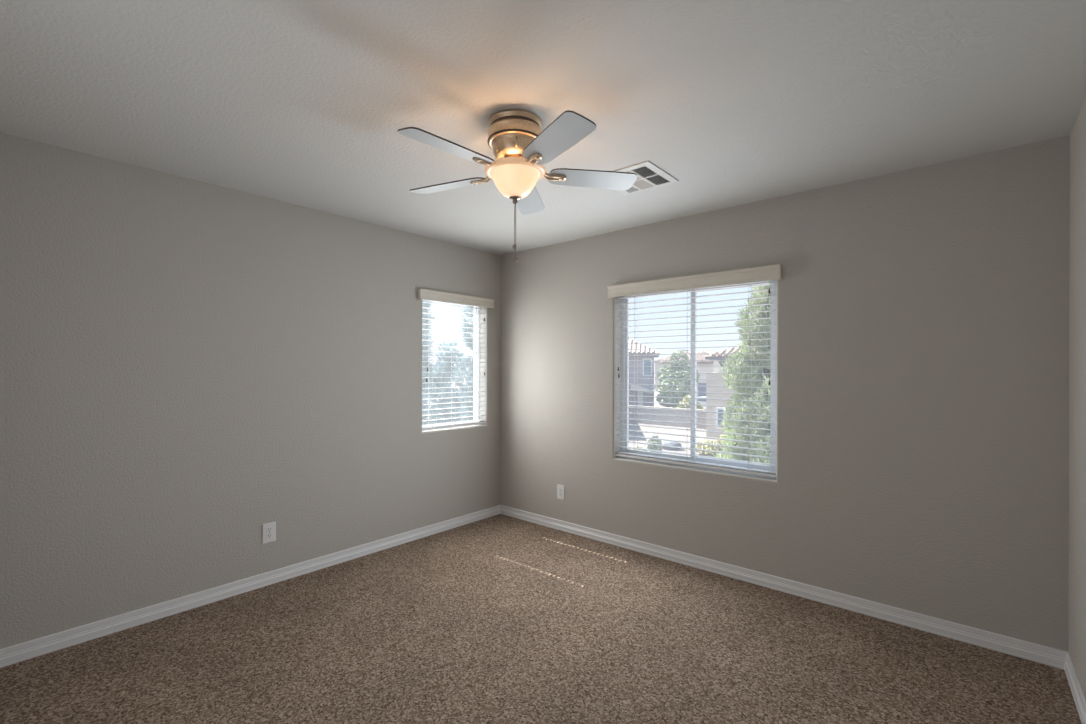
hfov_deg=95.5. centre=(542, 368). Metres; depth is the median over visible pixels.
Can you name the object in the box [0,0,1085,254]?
ceiling
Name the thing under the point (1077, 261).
wall
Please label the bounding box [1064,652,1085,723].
baseboard
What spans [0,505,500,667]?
baseboard
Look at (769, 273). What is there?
window blind
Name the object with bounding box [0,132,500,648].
wall
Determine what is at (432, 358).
hills
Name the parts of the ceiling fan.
fan blade, fan blade, motor, pull chain, lamp shade, pull chain, fan blade, fan blade, fan blade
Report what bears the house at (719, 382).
on the ground
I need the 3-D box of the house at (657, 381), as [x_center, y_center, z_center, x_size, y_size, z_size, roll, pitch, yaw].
[31.777,0.431,108.907,11.301,8.646,11.042,0,0,41]
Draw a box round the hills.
[428,355,654,374]
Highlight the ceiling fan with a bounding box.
[397,109,636,261]
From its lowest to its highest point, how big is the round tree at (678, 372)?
6.383 m
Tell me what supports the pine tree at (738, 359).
on the ground
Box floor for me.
[0,514,1081,723]
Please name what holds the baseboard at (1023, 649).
attached to the wall at (922, 420)
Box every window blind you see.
[418,289,493,429]
[607,264,781,477]
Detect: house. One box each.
[629,337,659,406]
[654,351,689,389]
[659,350,713,400]
[705,344,763,437]
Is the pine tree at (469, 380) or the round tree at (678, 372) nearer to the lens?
the pine tree at (469, 380)
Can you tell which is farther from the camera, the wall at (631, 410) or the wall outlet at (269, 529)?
the wall at (631, 410)
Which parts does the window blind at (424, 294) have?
ladder cord, ladder cord, rail, tilt cord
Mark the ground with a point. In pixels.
(631, 427)
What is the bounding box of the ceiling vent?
[616,161,678,194]
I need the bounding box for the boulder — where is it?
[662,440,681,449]
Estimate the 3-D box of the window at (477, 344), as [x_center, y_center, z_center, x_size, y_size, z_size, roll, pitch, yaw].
[-0.835,-0.048,4.343,0.064,1.140,0.702,0,0,41]
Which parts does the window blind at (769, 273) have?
lift cord, ladder cord, ladder cord, rail, ladder cord, tilt cord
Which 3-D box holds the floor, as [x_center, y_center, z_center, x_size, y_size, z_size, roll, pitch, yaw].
[-0.182,1.468,2.088,4.018,0.200,3.940,0,0,41]
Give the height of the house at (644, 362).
7.967 m
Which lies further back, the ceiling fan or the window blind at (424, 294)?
the window blind at (424, 294)
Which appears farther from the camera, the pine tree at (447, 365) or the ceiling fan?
the pine tree at (447, 365)
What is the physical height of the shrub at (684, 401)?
2.686 m
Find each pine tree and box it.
[422,300,435,424]
[427,339,466,424]
[450,306,473,420]
[714,285,770,463]
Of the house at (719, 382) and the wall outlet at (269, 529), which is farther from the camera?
the house at (719, 382)
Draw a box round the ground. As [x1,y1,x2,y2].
[422,375,722,456]
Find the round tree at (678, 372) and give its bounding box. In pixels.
[656,350,699,407]
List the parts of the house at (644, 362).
door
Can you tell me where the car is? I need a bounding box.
[697,396,705,406]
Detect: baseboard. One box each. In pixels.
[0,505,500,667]
[501,505,1066,669]
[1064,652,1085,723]
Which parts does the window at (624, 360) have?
sash, sash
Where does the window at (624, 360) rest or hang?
in the wall at (922, 420)
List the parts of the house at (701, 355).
garage door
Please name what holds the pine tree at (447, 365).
on the ground
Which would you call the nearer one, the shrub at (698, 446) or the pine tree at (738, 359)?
the pine tree at (738, 359)
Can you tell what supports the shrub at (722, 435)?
on the ground
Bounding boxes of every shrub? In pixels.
[677,394,702,408]
[696,440,722,454]
[716,434,750,445]
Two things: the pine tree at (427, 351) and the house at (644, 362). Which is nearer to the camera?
the pine tree at (427, 351)
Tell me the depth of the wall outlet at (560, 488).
4.18 m
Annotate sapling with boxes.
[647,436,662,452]
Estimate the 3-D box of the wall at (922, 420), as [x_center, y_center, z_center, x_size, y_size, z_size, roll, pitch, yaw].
[1.055,0.152,3.521,4.018,2.440,0.160,0,0,41]
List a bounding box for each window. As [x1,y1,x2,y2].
[422,305,480,430]
[620,281,776,477]
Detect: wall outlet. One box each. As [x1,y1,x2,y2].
[262,522,275,543]
[557,484,564,499]
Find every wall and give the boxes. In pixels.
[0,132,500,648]
[501,136,1069,651]
[629,405,705,428]
[1068,99,1085,699]
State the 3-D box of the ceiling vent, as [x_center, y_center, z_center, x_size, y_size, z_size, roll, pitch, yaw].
[0.523,-1.065,2.783,0.350,0.011,0.352,0,0,41]
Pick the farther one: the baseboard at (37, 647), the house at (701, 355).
the house at (701, 355)

